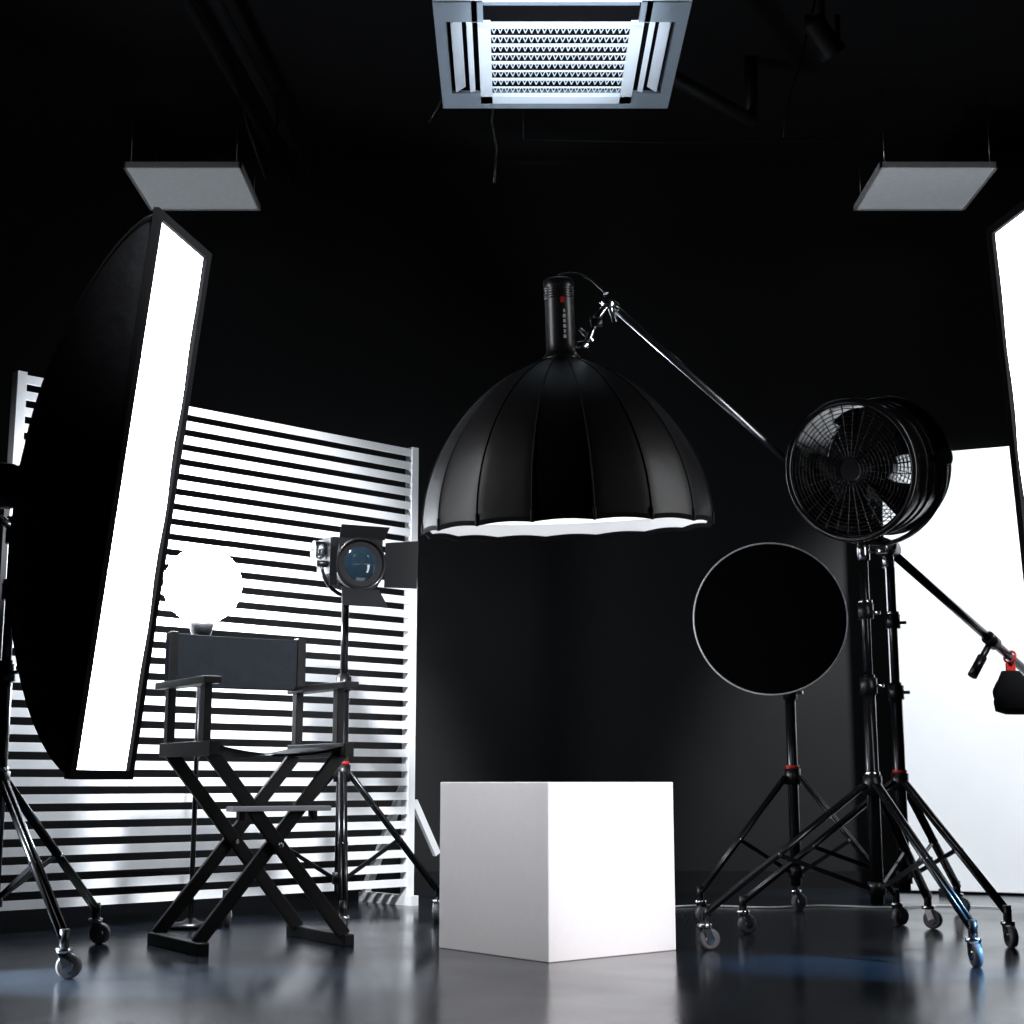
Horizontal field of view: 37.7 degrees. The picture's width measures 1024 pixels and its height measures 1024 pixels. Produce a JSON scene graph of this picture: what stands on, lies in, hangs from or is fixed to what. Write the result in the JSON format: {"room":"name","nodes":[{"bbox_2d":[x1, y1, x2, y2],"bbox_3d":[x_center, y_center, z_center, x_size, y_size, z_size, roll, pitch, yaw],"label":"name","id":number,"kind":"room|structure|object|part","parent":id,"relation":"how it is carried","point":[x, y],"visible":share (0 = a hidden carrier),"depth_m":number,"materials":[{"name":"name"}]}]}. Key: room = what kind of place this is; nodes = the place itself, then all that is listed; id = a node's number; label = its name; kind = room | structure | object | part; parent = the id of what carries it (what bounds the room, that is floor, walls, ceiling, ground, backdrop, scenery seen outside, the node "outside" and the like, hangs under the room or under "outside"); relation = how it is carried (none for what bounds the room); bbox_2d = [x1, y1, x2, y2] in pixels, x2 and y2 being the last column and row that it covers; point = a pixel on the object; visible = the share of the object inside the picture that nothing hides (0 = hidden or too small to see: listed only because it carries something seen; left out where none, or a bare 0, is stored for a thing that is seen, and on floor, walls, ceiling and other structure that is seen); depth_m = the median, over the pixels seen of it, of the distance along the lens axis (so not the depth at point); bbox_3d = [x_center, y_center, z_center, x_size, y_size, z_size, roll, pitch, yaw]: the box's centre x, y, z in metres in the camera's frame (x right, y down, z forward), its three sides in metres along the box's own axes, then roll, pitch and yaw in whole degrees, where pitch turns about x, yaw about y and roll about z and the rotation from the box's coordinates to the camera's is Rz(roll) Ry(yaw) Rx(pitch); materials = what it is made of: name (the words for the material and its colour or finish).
{"room":"studio","nodes":[
{"label":"studio","id":0,"kind":"room"},
{"bbox_2d":[0,161,1023,870],"bbox_3d":[0.100,-0.009,7.571,7.400,3.700,0.100,0,-10,0],"label":"wall","id":1,"kind":"structure","parent":0,"point":[382,306],"depth_m":7.64,"materials":[{"name":"black paint"}]},
{"bbox_2d":[1,871,898,887],"bbox_3d":[0.100,1.762,7.192,7.400,0.080,0.020,0,-10,0],"label":"baseboard","id":2,"kind":"structure","parent":1,"relation":"attached to","point":[683,879],"depth_m":7.18,"materials":[{"name":"black"}]},
{"bbox_2d":[0,888,1023,1023],"bbox_3d":[0.100,1.064,2.806,7.800,0.100,9.300,0,-10,0],"label":"floor","id":3,"kind":"structure","parent":0,"point":[818,964],"depth_m":4.00,"materials":[{"name":"concrete"}]},
{"bbox_2d":[0,207,211,979],"bbox_3d":[-1.366,0.262,4.518,1.063,2.084,0.799,-4,-11,19],"label":"light","id":4,"kind":"object","parent":3,"relation":"on","point":[91,494],"visible":1,"depth_m":4.18,"materials":[{"name":"black fabric"}]},
{"bbox_2d":[164,547,241,929],"bbox_3d":[-1.125,0.790,5.365,0.280,1.345,0.280,0,-10,0],"label":"lamp","id":5,"kind":"object","parent":3,"relation":"on","point":[203,585],"visible":0.94,"depth_m":5.36,"materials":[{"name":"white"}]},
{"bbox_3d":[-1.125,0.266,5.459,0.280,0.280,0.280,0,-10,0],"label":"frosted globe","id":6,"kind":"part","parent":5,"relation":"part of","materials":[{"name":"white glass"}]},
{"bbox_2d":[0,370,439,910],"bbox_3d":[-1.119,0.589,5.897,1.991,1.930,0.350,9,-14,-42],"label":"backdrop panel","id":7,"kind":"object","parent":3,"relation":"on","point":[404,803],"visible":0.64,"depth_m":5.89,"materials":[{"name":"white paint"}]},
{"bbox_2d":[147,631,358,955],"bbox_3d":[-0.820,0.868,4.766,0.523,0.980,0.440,7,-12,-33],"label":"chair","id":8,"kind":"object","parent":3,"relation":"on","point":[205,662],"visible":1,"depth_m":4.80,"materials":[{"name":"black wood"}]},
{"bbox_2d":[290,757,439,926],"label":"tripod","id":9,"kind":"object","parent":3,"relation":"on","point":[340,876],"depth_m":5.26,"materials":[{"name":"black metal"}]},
{"bbox_2d":[310,524,417,681],"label":"spotlight","id":10,"kind":"object","parent":9,"relation":"on","point":[355,564],"depth_m":5.34,"materials":[{"name":"black metal"}]},
{"bbox_2d":[439,782,675,962],"bbox_3d":[0.136,1.084,4.609,0.512,0.500,0.512,8,-13,-39],"label":"plinth","id":11,"kind":"object","parent":3,"relation":"on","point":[548,872],"visible":1,"depth_m":4.42,"materials":[{"name":"paint"}]},
{"bbox_2d":[558,272,1023,947],"bbox_3d":[1.302,0.379,5.101,2.598,2.061,0.855,8,-13,-38],"label":"boom stand","id":12,"kind":"object","parent":3,"relation":"on","point":[1008,691],"visible":0.88,"depth_m":5.30,"materials":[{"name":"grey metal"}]},
{"bbox_2d":[421,276,714,541],"bbox_3d":[0.171,-0.304,4.657,0.890,0.831,0.889,0,-10,0],"label":"umbrella softbox","id":13,"kind":"object","parent":12,"relation":"attached to","point":[565,445],"visible":1,"depth_m":4.32,"materials":[{"name":"black fabric"}]},
{"bbox_2d":[485,517,646,524],"bbox_3d":[0.170,0.005,4.598,0.854,0.087,0.850,0,-10,0],"label":"diffuser","id":14,"kind":"object","parent":13,"relation":"attached to","point":[615,520],"depth_m":4.97,"materials":[{"name":"white fabric"}]},
{"bbox_2d":[693,542,908,924],"bbox_3d":[1.038,0.838,5.765,0.749,1.393,0.702,0,-10,0],"label":"disc","id":15,"kind":"object","parent":3,"relation":"on","point":[770,618],"visible":0.97,"depth_m":5.63,"materials":[{"name":"black fabric"}]},
{"bbox_2d":[675,904,997,907],"bbox_3d":[1.310,1.595,6.065,1.304,0.008,0.104,0,-10,0],"label":"cable","id":16,"kind":"object","parent":3,"relation":"on","point":[943,904],"visible":0.72,"depth_m":6.06,"materials":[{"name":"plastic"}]},
{"bbox_2d":[697,396,983,966],"bbox_3d":[1.205,0.488,4.903,0.860,1.776,1.074,-6,-12,32],"label":"fan","id":17,"kind":"object","parent":3,"relation":"on","point":[809,470],"visible":1,"depth_m":4.85,"materials":[{"name":"black metal"}]},
{"bbox_2d":[882,446,1023,895],"bbox_3d":[2.470,0.694,6.820,1.475,2.050,0.300,-4,-11,22],"label":"board","id":18,"kind":"object","parent":3,"relation":"on","point":[964,757],"visible":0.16,"depth_m":6.95,"materials":[{"name":"white plastic"}]},
{"bbox_2d":[986,200,1023,580],"bbox_3d":[1.879,0.190,4.268,0.905,2.138,0.923,0,-10,0],"label":"light","id":19,"kind":"object","parent":3,"relation":"on","point":[1005,237],"visible":1,"depth_m":4.39,"materials":[{"name":"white fabric"}]},
{"bbox_2d":[0,0,1023,160],"bbox_3d":[0.100,-2.676,3.479,7.800,0.100,9.300,0,-10,0],"label":"ceiling","id":20,"kind":"structure","parent":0,"point":[355,80],"depth_m":7.04,"materials":[{"name":"black paint"}]},
{"bbox_2d":[428,0,758,182],"bbox_3d":[0.383,-1.738,5.865,1.433,0.900,1.669,0,-10,0],"label":"air conditioner","id":21,"kind":"object","parent":20,"relation":"attached to","point":[492,54],"depth_m":5.51,"materials":[{"name":"white metal"}]},
{"bbox_2d":[783,0,845,136],"bbox_3d":[1.199,-1.820,5.973,0.266,0.700,0.147,0,-10,0],"label":"ceiling spotlight","id":22,"kind":"object","parent":20,"relation":"attached to","point":[827,43],"depth_m":5.95,"materials":[{"name":"black metal"}]},
{"bbox_2d":[179,0,898,197],"bbox_3d":[-0.056,-2.345,3.324,2.997,0.606,8.795,-1,-10,5],"label":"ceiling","id":23,"kind":"structure","parent":0,"point":[230,74],"depth_m":6.59,"materials":[{"name":"black"}]},
{"bbox_2d":[123,88,260,210],"bbox_3d":[-1.525,-1.745,7.234,0.550,0.403,0.540,0,-10,0],"label":"ceiling panel","id":24,"kind":"object","parent":23,"relation":"attached to","point":[169,186],"visible":0.95,"depth_m":7.17,"materials":[{"name":"grey plastic"}]},
{"bbox_2d":[853,88,998,210],"bbox_3d":[1.975,-1.745,7.234,0.550,0.403,0.540,0,-10,0],"label":"ceiling panel","id":25,"kind":"object","parent":23,"relation":"attached to","point":[892,186],"visible":1,"depth_m":7.17,"materials":[{"name":"grey plastic"}]}
]}

